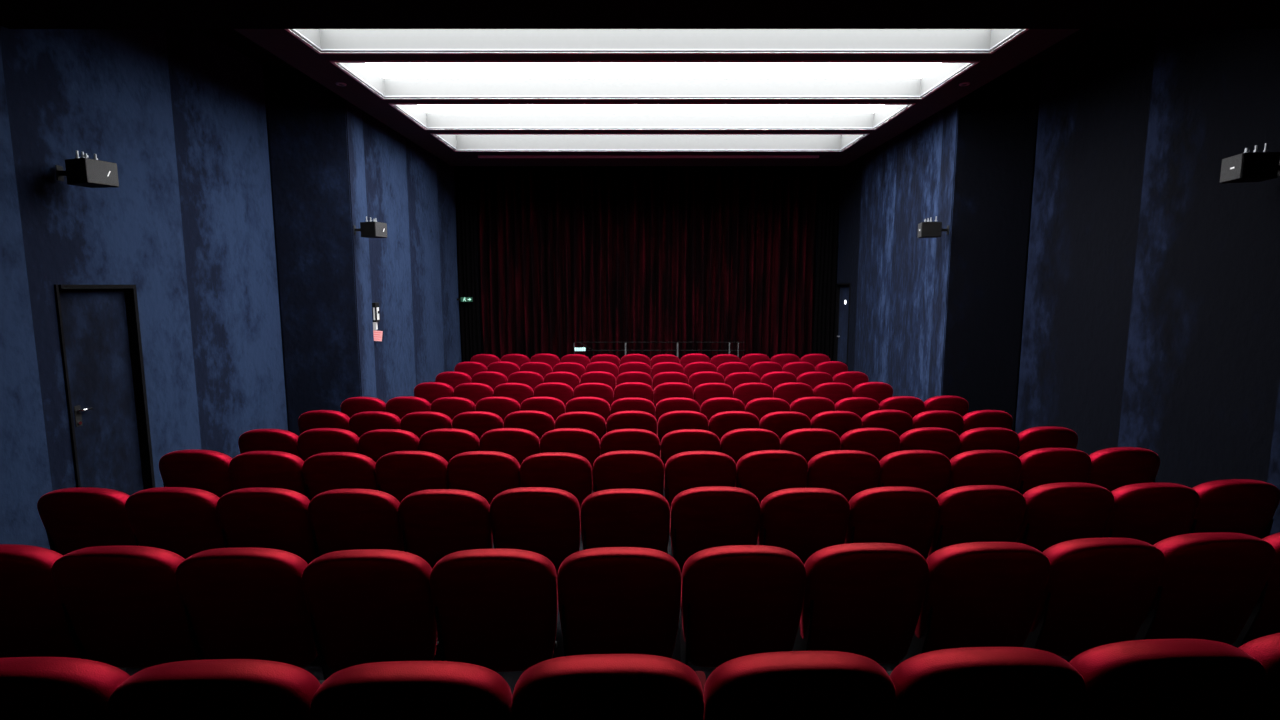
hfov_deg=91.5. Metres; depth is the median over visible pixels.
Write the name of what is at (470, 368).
seat
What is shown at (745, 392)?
seat
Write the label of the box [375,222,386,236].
grille
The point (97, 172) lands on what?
grille
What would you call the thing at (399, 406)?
seat
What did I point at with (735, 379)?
seat
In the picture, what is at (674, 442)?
seat
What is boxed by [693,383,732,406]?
seat
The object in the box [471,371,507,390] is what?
seat
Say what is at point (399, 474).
seat
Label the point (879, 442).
seat
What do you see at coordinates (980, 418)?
seat
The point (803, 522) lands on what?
seat
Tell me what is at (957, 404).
seat
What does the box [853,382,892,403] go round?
seat
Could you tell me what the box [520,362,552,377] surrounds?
seat
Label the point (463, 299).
exit sign
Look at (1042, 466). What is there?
seat
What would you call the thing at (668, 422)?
seat
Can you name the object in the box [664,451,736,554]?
seat
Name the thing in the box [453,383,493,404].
seat
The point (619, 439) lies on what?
seat
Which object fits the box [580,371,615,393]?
seat
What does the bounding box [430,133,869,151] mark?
ceiling light
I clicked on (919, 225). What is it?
grille
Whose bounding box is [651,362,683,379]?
seat
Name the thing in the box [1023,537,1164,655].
seat
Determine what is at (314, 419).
seat
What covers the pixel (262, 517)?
seat
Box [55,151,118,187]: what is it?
wall speaker
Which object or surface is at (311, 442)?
seat
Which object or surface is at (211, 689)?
seat
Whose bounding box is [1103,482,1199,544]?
seat
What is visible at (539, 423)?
seat
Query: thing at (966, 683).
seat
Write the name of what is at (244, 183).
wall
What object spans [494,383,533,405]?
seat
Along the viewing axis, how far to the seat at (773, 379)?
9.31 m
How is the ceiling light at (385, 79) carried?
attached to the ceiling
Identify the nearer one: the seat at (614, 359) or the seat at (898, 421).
the seat at (898, 421)
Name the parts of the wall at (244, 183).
fabric panel, fabric panel, fabric panel, fabric panel, fabric panel, fabric panel, fabric panel, fabric panel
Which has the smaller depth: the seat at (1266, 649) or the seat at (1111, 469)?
the seat at (1266, 649)
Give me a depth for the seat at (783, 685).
1.70 m
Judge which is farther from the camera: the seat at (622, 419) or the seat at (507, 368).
the seat at (507, 368)
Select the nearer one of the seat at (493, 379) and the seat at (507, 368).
the seat at (493, 379)
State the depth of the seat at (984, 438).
5.62 m
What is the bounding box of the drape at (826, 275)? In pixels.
[813,166,839,360]
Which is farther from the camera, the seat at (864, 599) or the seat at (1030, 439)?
the seat at (1030, 439)
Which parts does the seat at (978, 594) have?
frame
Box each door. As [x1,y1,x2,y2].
[54,285,155,495]
[833,283,850,364]
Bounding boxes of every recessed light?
[336,82,346,85]
[959,82,969,85]
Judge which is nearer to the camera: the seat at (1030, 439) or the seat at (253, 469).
the seat at (253, 469)
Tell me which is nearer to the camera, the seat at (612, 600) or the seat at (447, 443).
the seat at (612, 600)
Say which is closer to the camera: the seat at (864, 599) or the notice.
the seat at (864, 599)
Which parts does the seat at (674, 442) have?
backrest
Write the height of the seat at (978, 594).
0.919 m
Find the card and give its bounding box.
[373,322,377,329]
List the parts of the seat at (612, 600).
frame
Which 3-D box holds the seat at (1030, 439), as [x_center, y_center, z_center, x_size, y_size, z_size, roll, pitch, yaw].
[3.726,1.040,5.880,0.542,0.922,0.478,0,7,0]
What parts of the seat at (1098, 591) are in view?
frame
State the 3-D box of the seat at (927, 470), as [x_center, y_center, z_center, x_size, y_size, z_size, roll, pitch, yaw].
[2.091,1.114,4.915,0.542,0.918,0.472,0,7,-1]
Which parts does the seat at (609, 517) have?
frame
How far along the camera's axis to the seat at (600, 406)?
7.46 m
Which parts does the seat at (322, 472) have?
frame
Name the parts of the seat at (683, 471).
frame, backrest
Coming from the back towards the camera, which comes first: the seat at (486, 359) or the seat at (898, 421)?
the seat at (486, 359)
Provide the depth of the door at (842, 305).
13.11 m
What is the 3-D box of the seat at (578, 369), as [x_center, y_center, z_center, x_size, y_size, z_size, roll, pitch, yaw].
[-1.177,0.465,10.501,0.542,0.912,0.481,0,7,0]
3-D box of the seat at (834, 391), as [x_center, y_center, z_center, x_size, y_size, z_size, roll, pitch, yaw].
[2.637,0.738,8.679,0.542,0.916,0.466,0,7,0]
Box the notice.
[373,330,382,340]
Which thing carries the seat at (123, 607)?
on the floor
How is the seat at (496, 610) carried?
on the floor
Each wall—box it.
[0,26,461,548]
[476,166,819,353]
[836,29,1279,534]
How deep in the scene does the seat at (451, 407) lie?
7.48 m
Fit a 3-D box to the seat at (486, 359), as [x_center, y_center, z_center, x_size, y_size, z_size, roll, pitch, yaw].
[-2.813,0.323,11.497,0.543,0.912,0.471,0,7,0]
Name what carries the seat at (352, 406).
on the floor
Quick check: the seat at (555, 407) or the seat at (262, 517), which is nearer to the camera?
the seat at (262, 517)
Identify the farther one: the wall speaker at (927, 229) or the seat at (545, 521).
the wall speaker at (927, 229)
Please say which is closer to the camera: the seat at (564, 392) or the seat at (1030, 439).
the seat at (1030, 439)
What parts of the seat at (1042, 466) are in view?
frame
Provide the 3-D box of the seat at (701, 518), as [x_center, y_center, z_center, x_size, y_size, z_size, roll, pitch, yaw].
[0.455,1.195,3.936,0.543,0.926,0.473,0,7,-1]
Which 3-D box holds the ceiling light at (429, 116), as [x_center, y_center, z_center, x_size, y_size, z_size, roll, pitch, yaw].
[0.155,-3.539,8.718,6.810,0.297,1.370,0,7,0]
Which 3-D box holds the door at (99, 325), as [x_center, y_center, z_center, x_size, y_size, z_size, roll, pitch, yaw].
[-4.803,0.438,5.593,0.129,2.214,0.800,0,7,0]
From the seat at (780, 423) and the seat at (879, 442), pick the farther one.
the seat at (780, 423)
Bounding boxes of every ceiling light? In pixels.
[285,29,1028,53]
[330,61,979,98]
[389,103,914,129]
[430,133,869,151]
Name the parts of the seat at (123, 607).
frame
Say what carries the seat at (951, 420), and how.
on the floor
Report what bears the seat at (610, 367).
on the floor
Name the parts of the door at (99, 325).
lock plate, handle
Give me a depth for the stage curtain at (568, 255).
13.31 m
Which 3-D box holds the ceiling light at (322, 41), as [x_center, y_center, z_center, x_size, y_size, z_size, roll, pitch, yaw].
[0.155,-3.165,5.625,6.810,0.297,1.340,0,7,0]
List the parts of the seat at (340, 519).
frame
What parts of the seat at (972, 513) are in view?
frame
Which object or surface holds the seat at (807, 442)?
on the floor
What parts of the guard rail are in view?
rail, rail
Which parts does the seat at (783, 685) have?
armrest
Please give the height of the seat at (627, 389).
0.926 m
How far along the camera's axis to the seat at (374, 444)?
5.56 m
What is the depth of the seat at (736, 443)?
5.58 m
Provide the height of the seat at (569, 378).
0.919 m
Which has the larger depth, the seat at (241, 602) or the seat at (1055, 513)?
the seat at (1055, 513)
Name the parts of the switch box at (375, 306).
white plate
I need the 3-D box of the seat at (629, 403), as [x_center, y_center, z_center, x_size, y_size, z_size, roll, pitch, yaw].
[-0.088,0.883,7.706,0.542,0.916,0.471,0,7,0]
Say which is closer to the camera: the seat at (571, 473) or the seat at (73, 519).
the seat at (73, 519)
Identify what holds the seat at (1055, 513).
on the floor
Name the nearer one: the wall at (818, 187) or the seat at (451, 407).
the seat at (451, 407)
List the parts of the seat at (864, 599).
frame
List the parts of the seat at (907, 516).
frame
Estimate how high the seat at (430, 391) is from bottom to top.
0.921 m
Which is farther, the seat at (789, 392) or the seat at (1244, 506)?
the seat at (789, 392)
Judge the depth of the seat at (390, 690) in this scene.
1.64 m
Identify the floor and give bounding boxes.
[125,491,1248,694]
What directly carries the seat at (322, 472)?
on the floor
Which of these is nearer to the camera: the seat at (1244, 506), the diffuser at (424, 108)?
the seat at (1244, 506)
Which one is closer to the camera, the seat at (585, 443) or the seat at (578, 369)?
the seat at (585, 443)
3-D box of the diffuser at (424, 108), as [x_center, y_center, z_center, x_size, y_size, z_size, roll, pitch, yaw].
[0.155,-3.651,8.704,6.716,0.028,1.276,0,7,0]
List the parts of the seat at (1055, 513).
frame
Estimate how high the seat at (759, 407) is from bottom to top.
0.912 m
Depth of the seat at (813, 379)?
9.32 m
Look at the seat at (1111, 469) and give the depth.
4.75 m
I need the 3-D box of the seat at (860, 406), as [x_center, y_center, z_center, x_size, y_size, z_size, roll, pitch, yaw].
[2.638,0.880,7.740,0.542,0.914,0.469,0,7,0]
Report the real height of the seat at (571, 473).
0.915 m
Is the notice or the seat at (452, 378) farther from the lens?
the seat at (452, 378)
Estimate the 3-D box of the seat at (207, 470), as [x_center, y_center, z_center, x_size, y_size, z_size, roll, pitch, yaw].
[-3.359,1.112,4.892,0.543,0.926,0.472,0,7,-1]
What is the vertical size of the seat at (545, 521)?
0.924 m
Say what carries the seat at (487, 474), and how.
on the floor
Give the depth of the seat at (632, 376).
9.29 m
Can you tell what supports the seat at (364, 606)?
on the floor
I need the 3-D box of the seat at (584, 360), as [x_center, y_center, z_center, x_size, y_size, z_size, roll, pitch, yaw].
[-1.177,0.325,11.475,0.542,0.914,0.465,0,7,0]
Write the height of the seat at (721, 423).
0.917 m
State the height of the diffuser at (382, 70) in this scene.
0.028 m
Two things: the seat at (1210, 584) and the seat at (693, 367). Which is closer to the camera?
the seat at (1210, 584)
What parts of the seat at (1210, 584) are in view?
frame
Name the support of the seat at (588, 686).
on the floor
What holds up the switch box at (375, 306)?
attached to the wall at (244, 183)
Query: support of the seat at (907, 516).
on the floor
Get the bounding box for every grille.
[85,158,118,186]
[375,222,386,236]
[918,223,921,237]
[1220,153,1242,182]
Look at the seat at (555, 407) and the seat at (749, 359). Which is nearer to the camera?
the seat at (555, 407)
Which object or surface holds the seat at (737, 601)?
on the floor
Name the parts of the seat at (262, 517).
frame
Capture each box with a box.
[372,302,379,321]
[574,347,585,350]
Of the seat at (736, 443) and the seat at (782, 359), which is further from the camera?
the seat at (782, 359)
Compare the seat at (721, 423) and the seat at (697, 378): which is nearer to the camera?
the seat at (721, 423)
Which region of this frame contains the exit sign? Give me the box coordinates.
[457,297,472,301]
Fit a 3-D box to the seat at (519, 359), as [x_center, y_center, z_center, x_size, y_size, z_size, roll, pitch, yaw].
[-2.268,0.322,11.489,0.542,0.916,0.465,0,7,0]
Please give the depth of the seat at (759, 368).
10.28 m
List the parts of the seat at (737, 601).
frame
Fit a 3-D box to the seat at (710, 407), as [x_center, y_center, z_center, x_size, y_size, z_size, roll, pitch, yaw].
[1.002,0.882,7.711,0.542,0.916,0.472,0,7,0]
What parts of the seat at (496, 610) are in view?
frame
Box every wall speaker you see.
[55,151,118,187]
[353,217,386,237]
[918,216,948,237]
[1220,143,1279,183]
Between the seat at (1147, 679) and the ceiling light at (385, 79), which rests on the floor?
the seat at (1147, 679)
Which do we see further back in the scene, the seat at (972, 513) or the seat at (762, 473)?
the seat at (762, 473)
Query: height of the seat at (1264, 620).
0.919 m
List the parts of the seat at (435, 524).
frame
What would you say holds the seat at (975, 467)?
on the floor
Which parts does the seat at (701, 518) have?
frame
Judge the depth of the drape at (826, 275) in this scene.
13.10 m
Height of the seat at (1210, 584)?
0.920 m
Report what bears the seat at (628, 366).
on the floor
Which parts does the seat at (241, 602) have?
frame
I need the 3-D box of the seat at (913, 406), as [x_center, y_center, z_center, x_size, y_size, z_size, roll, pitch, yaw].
[3.182,0.874,7.746,0.542,0.924,0.483,0,7,0]
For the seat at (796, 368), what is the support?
on the floor
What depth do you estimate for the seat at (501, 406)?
7.47 m
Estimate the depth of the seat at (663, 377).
9.30 m
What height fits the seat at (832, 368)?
0.922 m
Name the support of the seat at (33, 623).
on the floor
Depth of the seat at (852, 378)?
9.35 m
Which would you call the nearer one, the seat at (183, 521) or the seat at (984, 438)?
the seat at (183, 521)
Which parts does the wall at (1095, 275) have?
fabric panel, fabric panel, fabric panel, fabric panel, fabric panel, fabric panel, fabric panel, fabric panel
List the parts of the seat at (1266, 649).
frame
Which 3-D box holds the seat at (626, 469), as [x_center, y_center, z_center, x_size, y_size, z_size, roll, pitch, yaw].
[-0.089,1.115,4.872,0.542,0.925,0.469,0,7,-1]
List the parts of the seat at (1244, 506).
frame, frame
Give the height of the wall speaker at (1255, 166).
0.272 m
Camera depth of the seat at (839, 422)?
6.56 m
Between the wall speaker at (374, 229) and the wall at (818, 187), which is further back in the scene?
the wall at (818, 187)
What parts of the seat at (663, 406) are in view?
backrest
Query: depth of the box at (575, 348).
12.84 m
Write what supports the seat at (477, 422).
on the floor
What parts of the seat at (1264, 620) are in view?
frame, backrest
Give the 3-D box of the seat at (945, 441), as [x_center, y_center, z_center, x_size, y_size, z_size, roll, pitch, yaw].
[2.636,1.045,5.848,0.542,0.919,0.470,0,7,0]
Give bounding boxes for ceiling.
[0,0,1279,165]
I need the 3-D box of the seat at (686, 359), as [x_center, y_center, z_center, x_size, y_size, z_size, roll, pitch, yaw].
[1.002,0.320,11.472,0.544,0.925,0.469,0,7,0]
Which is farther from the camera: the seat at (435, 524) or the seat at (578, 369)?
the seat at (578, 369)
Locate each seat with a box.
[0,544,80,658]
[0,657,129,719]
[37,487,135,554]
[51,546,197,670]
[108,659,323,719]
[125,487,224,558]
[159,450,234,497]
[175,547,317,666]
[216,487,315,563]
[229,451,307,497]
[238,429,300,457]
[297,428,359,461]
[298,410,349,433]
[302,452,378,500]
[302,549,438,679]
[308,489,403,557]
[310,661,511,719]
[341,397,385,417]
[349,411,400,437]
[358,429,419,462]
[375,451,448,502]
[385,396,430,418]
[398,489,492,568]
[400,411,451,438]
[414,382,453,403]
[419,428,479,462]
[429,548,557,671]
[430,397,475,419]
[435,371,471,388]
[447,451,520,504]
[452,411,503,439]
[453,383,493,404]
[454,362,486,377]
[470,354,499,366]
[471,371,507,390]
[475,397,519,421]
[479,428,539,465]
[487,361,519,378]
[489,487,580,574]
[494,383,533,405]
[500,354,529,366]
[503,410,554,439]
[508,371,543,390]
[511,654,703,719]
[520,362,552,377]
[520,397,564,420]
[520,452,591,518]
[530,353,559,368]
[534,382,573,406]
[540,428,599,490]
[544,372,579,391]
[553,362,585,378]
[555,411,605,454]
[557,547,680,657]
[560,354,589,370]
[565,397,609,421]
[574,383,613,414]
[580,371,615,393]
[580,489,669,552]
[586,361,617,378]
[590,354,619,369]
[593,450,663,495]
[600,429,659,457]
[606,411,656,434]
[610,397,654,416]
[614,382,652,401]
[616,371,651,386]
[618,362,650,375]
[620,354,649,365]
[650,354,679,368]
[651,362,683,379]
[652,372,687,398]
[653,382,692,406]
[655,397,699,429]
[657,411,708,446]
[660,429,720,492]
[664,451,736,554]
[669,486,760,572]
[680,353,709,367]
[680,545,805,667]
[684,362,716,379]
[688,371,723,392]
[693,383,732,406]
[695,651,895,719]
[700,397,744,421]
[708,411,759,440]
[710,354,739,368]
[717,362,749,380]
[720,428,779,464]
[724,372,760,391]
[733,382,773,405]
[735,450,807,502]
[740,353,769,368]
[745,398,789,421]
[750,361,781,378]
[757,488,849,563]
[760,411,810,439]
[761,371,796,389]
[770,354,799,367]
[773,382,812,404]
[780,428,840,462]
[782,362,814,377]
[790,397,834,420]
[792,543,928,663]
[797,372,832,388]
[800,354,829,366]
[806,450,879,501]
[811,411,861,437]
[813,382,852,403]
[815,361,847,377]
[833,371,868,388]
[835,397,879,418]
[840,428,900,460]
[844,486,938,559]
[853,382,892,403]
[862,410,912,436]
[877,450,950,497]
[879,396,924,417]
[887,647,1085,719]
[899,427,959,459]
[899,542,1050,663]
[912,410,962,435]
[924,396,968,416]
[927,485,1025,557]
[946,450,1021,490]
[958,427,1018,454]
[961,410,1012,433]
[1016,426,1077,456]
[1016,448,1091,494]
[1016,482,1114,551]
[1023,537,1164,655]
[1069,639,1265,719]
[1087,447,1159,491]
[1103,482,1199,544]
[1134,532,1275,644]
[1187,479,1279,538]
[1232,532,1279,647]
[1239,633,1279,719]
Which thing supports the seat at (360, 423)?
on the floor
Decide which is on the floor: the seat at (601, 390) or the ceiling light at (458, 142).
the seat at (601, 390)
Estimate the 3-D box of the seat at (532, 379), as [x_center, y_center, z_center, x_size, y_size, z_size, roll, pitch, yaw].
[-1.723,0.605,9.559,0.542,0.921,0.466,0,7,0]
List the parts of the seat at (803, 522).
frame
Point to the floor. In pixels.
(511, 677)
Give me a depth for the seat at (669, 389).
8.39 m
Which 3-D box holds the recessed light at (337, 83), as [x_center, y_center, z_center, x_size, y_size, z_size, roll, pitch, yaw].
[-3.495,-3.222,7.286,0.116,0.014,0.116,0,7,0]
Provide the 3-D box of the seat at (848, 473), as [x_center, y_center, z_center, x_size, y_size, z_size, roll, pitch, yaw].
[1.545,1.114,4.894,0.543,0.923,0.482,0,7,-1]
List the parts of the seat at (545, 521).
frame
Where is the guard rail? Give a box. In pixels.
[574,342,744,356]
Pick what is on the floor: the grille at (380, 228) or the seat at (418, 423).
the seat at (418, 423)
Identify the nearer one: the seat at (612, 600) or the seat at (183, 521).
the seat at (612, 600)
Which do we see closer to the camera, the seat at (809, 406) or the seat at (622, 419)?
the seat at (622, 419)
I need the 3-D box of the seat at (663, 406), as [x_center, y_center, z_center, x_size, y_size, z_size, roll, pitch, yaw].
[0.457,0.883,7.709,0.543,0.915,0.468,0,7,0]
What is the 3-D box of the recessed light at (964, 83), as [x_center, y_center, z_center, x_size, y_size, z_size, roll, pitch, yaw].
[3.795,-3.222,7.286,0.116,0.014,0.116,0,7,0]
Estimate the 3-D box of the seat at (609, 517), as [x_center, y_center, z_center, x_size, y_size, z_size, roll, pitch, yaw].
[-0.091,1.201,3.924,0.542,0.917,0.479,0,7,-1]
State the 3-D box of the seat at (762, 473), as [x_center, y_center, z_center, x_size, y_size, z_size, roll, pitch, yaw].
[1.001,1.114,4.889,0.542,0.923,0.467,0,7,-1]
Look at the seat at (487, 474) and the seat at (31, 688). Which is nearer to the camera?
the seat at (31, 688)
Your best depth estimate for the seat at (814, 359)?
11.25 m
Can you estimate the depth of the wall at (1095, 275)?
6.83 m
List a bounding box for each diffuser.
[366,63,940,77]
[418,105,883,111]
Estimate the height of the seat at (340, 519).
0.914 m
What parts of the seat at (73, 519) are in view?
frame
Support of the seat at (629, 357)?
on the floor
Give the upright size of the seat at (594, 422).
0.914 m
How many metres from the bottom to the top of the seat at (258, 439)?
0.912 m
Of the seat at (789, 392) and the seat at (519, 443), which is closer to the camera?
the seat at (519, 443)
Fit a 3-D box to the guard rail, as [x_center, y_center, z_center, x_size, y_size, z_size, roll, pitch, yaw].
[0.380,0.112,12.957,3.590,0.981,0.100,0,7,0]
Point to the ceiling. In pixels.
(255, 29)
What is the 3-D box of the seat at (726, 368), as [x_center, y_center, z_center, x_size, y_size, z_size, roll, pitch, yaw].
[1.547,0.463,10.505,0.544,0.916,0.484,0,7,0]
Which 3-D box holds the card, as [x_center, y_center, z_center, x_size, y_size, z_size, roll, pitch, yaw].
[-3.852,-0.497,9.104,0.050,0.110,0.145,0,7,0]
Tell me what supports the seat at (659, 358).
on the floor
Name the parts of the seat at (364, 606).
frame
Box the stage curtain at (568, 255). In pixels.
[477,166,817,359]
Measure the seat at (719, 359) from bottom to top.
0.915 m
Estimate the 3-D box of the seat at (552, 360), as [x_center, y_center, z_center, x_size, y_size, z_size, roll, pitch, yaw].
[-1.723,0.319,11.479,0.542,0.924,0.468,0,7,0]

